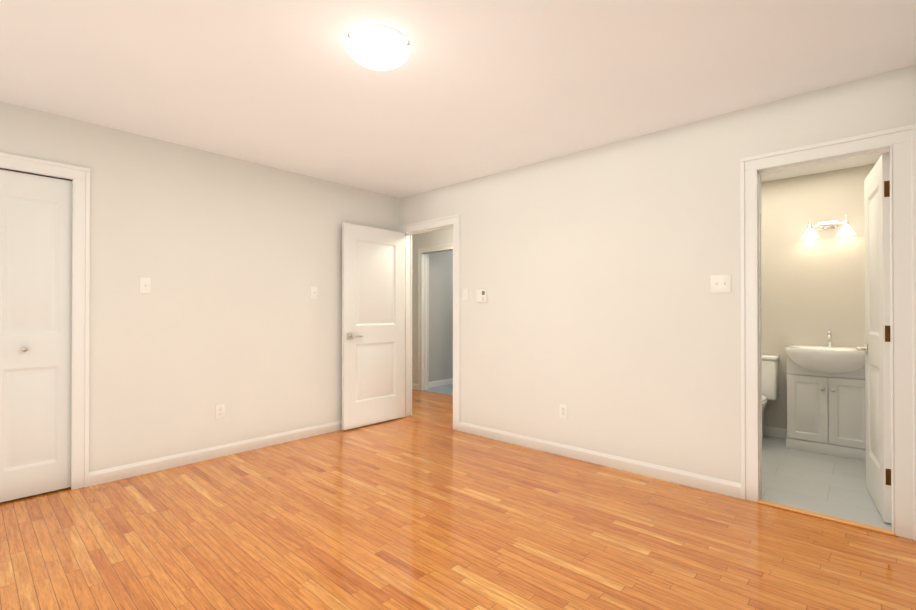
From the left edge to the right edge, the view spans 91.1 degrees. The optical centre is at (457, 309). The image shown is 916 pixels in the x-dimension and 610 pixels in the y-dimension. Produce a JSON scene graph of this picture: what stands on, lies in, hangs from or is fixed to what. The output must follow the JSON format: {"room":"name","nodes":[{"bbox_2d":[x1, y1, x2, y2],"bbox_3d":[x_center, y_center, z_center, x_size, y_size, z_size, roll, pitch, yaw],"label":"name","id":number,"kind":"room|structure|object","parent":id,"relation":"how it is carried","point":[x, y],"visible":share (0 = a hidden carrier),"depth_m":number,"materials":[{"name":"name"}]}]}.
{"room":"empty bedroom","nodes":[
{"label":"empty bedroom","id":0,"kind":"room"},
{"bbox_2d":[0,101,399,471],"bbox_3d":[-2.020,-0.033,3.579,0.120,2.426,4.190,0,0,42],"label":"wall","id":1,"kind":"structure","parent":0,"point":[235,260],"depth_m":3.50,"materials":[{"name":"beige paint"}]},
{"bbox_2d":[0,168,71,502],"bbox_3d":[-2.795,0.160,2.669,0.075,2.030,0.783,0,0,42],"label":"bifold closet door","id":2,"kind":"structure","parent":1,"relation":"in","point":[35,319],"depth_m":2.82,"materials":[{"name":"white wood"}]},
{"bbox_2d":[0,152,89,489],"bbox_3d":[-2.816,0.117,2.689,0.138,2.116,0.935,0,0,42],"label":"trim","id":3,"kind":"structure","parent":1,"relation":"attached to","point":[78,176],"depth_m":2.95,"materials":[{"name":"white wood"}]},
{"bbox_2d":[140,277,150,293],"bbox_3d":[-2.244,-0.172,3.229,0.022,0.115,0.070,0,0,42],"label":"light switch","id":4,"kind":"object","parent":1,"relation":"attached to","point":[145,285],"visible":1,"depth_m":3.23,"materials":[{"name":"white plastic"}]},
{"bbox_2d":[89,420,341,485],"bbox_3d":[-1.557,1.137,3.984,0.013,0.090,2.686,0,0,42],"label":"baseboard","id":5,"kind":"structure","parent":1,"relation":"attached to","point":[131,470],"depth_m":3.50,"materials":[{"name":"white wood"}]},
{"bbox_2d":[216,404,224,419],"bbox_3d":[-1.905,0.820,3.605,0.010,0.115,0.070,0,0,42],"label":"electrical outlet","id":6,"kind":"object","parent":1,"relation":"attached to","point":[220,411],"visible":1,"depth_m":3.60,"materials":[{"name":"white plastic"}]},
{"bbox_2d":[311,287,317,298],"bbox_3d":[-1.346,-0.157,4.217,0.022,0.115,0.070,0,0,42],"label":"light switch","id":7,"kind":"object","parent":1,"relation":"attached to","point":[314,292],"visible":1,"depth_m":4.22,"materials":[{"name":"white plastic"}]},
{"bbox_2d":[342,223,404,429],"bbox_3d":[-0.852,0.166,4.660,0.143,2.015,0.790,0,0,42],"label":"door leaf","id":8,"kind":"structure","parent":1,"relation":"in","point":[373,325],"depth_m":4.61,"materials":[{"name":"white wood"}]},
{"bbox_2d":[412,228,452,383],"bbox_3d":[0.553,-0.022,5.706,3.830,2.426,0.120,0,0,42],"label":"wall","id":9,"kind":"structure","parent":0,"point":[435,238],"depth_m":6.69,"materials":[{"name":"beige paint"}]},
{"bbox_2d":[412,383,417,389],"bbox_3d":[-0.748,1.152,6.792,0.434,0.090,0.013,0,0,42],"label":"baseboard","id":10,"kind":"structure","parent":9,"relation":"attached to","point":[414,386],"depth_m":6.69,"materials":[{"name":"white wood"}]},
{"bbox_2d":[418,243,452,390],"bbox_3d":[-0.213,0.142,6.401,0.892,2.106,0.156,0,0,42],"label":"trim","id":11,"kind":"structure","parent":9,"relation":"attached to","point":[423,317],"depth_m":6.63,"materials":[{"name":"white wood"}]},
{"bbox_2d":[429,251,452,381],"bbox_3d":[0.204,-0.011,7.679,0.120,2.426,2.330,0,0,42],"label":"wall","id":12,"kind":"structure","parent":0,"point":[440,315],"depth_m":7.05,"materials":[{"name":"grey paint"}]},
{"bbox_2d":[429,378,452,387],"bbox_3d":[0.213,1.156,7.583,0.013,0.090,2.210,0,0,42],"label":"baseboard","id":13,"kind":"structure","parent":12,"relation":"attached to","point":[440,382],"depth_m":7.05,"materials":[{"name":"white wood"}]},
{"bbox_2d":[0,384,915,609],"bbox_3d":[0.331,1.209,3.767,6.500,0.064,7.700,0,0,42],"label":"floor","id":14,"kind":"structure","parent":0,"point":[425,505],"depth_m":2.29,"materials":[{"name":"brown wood"}]},
{"bbox_2d":[756,499,895,535],"bbox_3d":[2.053,1.169,2.545,0.611,0.011,0.050,0,0,42],"label":"threshold","id":15,"kind":"object","parent":14,"relation":"on","point":[836,519],"visible":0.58,"depth_m":2.51,"materials":[{"name":"brown wood"}]},
{"bbox_2d":[0,0,915,197],"bbox_3d":[0.399,-1.285,3.854,6.500,0.080,7.900,0,0,42],"label":"ceiling","id":16,"kind":"structure","parent":0,"point":[466,90],"depth_m":2.37,"materials":[{"name":"paint"}]},
{"bbox_2d":[345,23,410,70],"bbox_3d":[-0.376,-1.205,2.108,0.304,0.098,0.310,0,0,42],"label":"flush-mount ceiling light","id":17,"kind":"object","parent":16,"relation":"attached to","point":[377,47],"visible":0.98,"depth_m":2.03,"materials":[{"name":"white glass"}]},
{"bbox_2d":[400,64,915,482],"bbox_3d":[0.888,-0.033,3.687,4.040,2.426,0.120,0,0,42],"label":"wall","id":18,"kind":"structure","parent":0,"point":[608,318],"depth_m":3.29,"materials":[{"name":"beige paint"}]},
{"bbox_2d":[399,214,459,430],"bbox_3d":[-0.284,0.128,4.750,0.937,2.116,0.156,0,0,42],"label":"trim","id":19,"kind":"structure","parent":18,"relation":"attached to","point":[431,225],"depth_m":4.62,"materials":[{"name":"white wood"}]},
{"bbox_2d":[463,288,467,299],"bbox_3d":[0.066,-0.146,4.338,0.070,0.115,0.022,0,0,42],"label":"light switch","id":20,"kind":"object","parent":18,"relation":"attached to","point":[465,293],"visible":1,"depth_m":4.34,"materials":[{"name":"white plastic"}]},
{"bbox_2d":[476,289,487,302],"bbox_3d":[0.220,-0.127,4.195,0.128,0.128,0.026,0,0,42],"label":"thermostat","id":21,"kind":"object","parent":18,"relation":"attached to","point":[481,295],"visible":1,"depth_m":4.18,"materials":[{"name":"white plastic"}]},
{"bbox_2d":[560,404,567,418],"bbox_3d":[0.851,0.823,3.627,0.070,0.115,0.010,0,0,42],"label":"electrical outlet","id":22,"kind":"object","parent":18,"relation":"attached to","point":[563,411],"visible":1,"depth_m":3.62,"materials":[{"name":"white plastic"}]},
{"bbox_2d":[459,422,740,498],"bbox_3d":[0.888,1.135,3.590,2.373,0.090,0.013,0,0,42],"label":"baseboard","id":23,"kind":"structure","parent":18,"relation":"attached to","point":[716,485],"depth_m":3.33,"materials":[{"name":"white wood"}]},
{"bbox_2d":[710,274,730,292],"bbox_3d":[1.678,-0.164,2.874,0.116,0.115,0.022,0,0,42],"label":"bathroom light switch","id":24,"kind":"object","parent":18,"relation":"attached to","point":[720,283],"visible":1,"depth_m":2.88,"materials":[{"name":"white plastic"}]},
{"bbox_2d":[740,124,915,540],"bbox_3d":[2.096,0.117,2.589,0.776,2.116,0.156,0,0,42],"label":"trim","id":25,"kind":"structure","parent":18,"relation":"attached to","point":[898,144],"depth_m":2.37,"materials":[{"name":"white wood"}]},
{"bbox_2d":[856,153,890,522],"bbox_3d":[2.502,0.156,2.708,0.167,2.015,0.610,0,0,42],"label":"door leaf","id":26,"kind":"structure","parent":18,"relation":"in","point":[876,348],"depth_m":2.59,"materials":[{"name":"white wood"}]},
{"bbox_2d":[761,164,874,428],"bbox_3d":[2.960,-0.030,4.236,1.710,2.426,0.120,0,0,42],"label":"wall","id":27,"kind":"structure","parent":0,"point":[813,291],"depth_m":4.00,"materials":[{"name":"grey paint"}]},
{"bbox_2d":[764,426,786,437],"bbox_3d":[2.698,1.139,4.378,0.882,0.090,0.013,0,0,42],"label":"baseboard","id":28,"kind":"structure","parent":27,"relation":"attached to","point":[776,432],"depth_m":4.15,"materials":[{"name":"white"}]},
{"bbox_2d":[801,216,855,238],"bbox_3d":[3.178,-0.710,3.862,0.364,0.164,0.147,0,0,42],"label":"sconce","id":29,"kind":"object","parent":27,"relation":"attached to","point":[845,230],"visible":1,"depth_m":3.88,"materials":[{"name":"white glass"}]},
{"bbox_2d":[761,154,881,181],"bbox_3d":[2.400,-1.226,3.536,1.590,0.041,1.680,0,0,42],"label":"ceiling","id":30,"kind":"structure","parent":0,"point":[858,162],"depth_m":3.84,"materials":[{"name":"paint"}]},
{"bbox_2d":[760,435,891,529],"bbox_3d":[2.359,1.187,3.479,1.590,0.025,1.800,0,0,42],"label":"floor","id":31,"kind":"structure","parent":0,"point":[830,485],"depth_m":3.03,"materials":[{"name":"white tile"}]},
{"bbox_2d":[762,354,779,436],"bbox_3d":[2.541,0.800,4.016,0.470,0.765,0.747,0,0,42],"label":"toilet","id":32,"kind":"object","parent":31,"relation":"on","point":[770,376],"visible":0.17,"depth_m":4.03,"materials":[{"name":"white ceramic"}]},
{"bbox_2d":[785,329,865,460],"bbox_3d":[3.065,0.675,3.712,0.571,1.012,0.506,0,0,42],"label":"vanity cabinet","id":33,"kind":"object","parent":31,"relation":"on","point":[826,409],"visible":0.88,"depth_m":3.62,"materials":[{"name":"white wood"}]},
{"bbox_2d":[785,329,864,373],"bbox_3d":[3.064,0.345,3.713,0.571,0.352,0.504,0,0,42],"label":"basin","id":34,"kind":"object","parent":33,"relation":"in","point":[801,359],"depth_m":3.59,"materials":[{"name":"white ceramic"}]}
]}

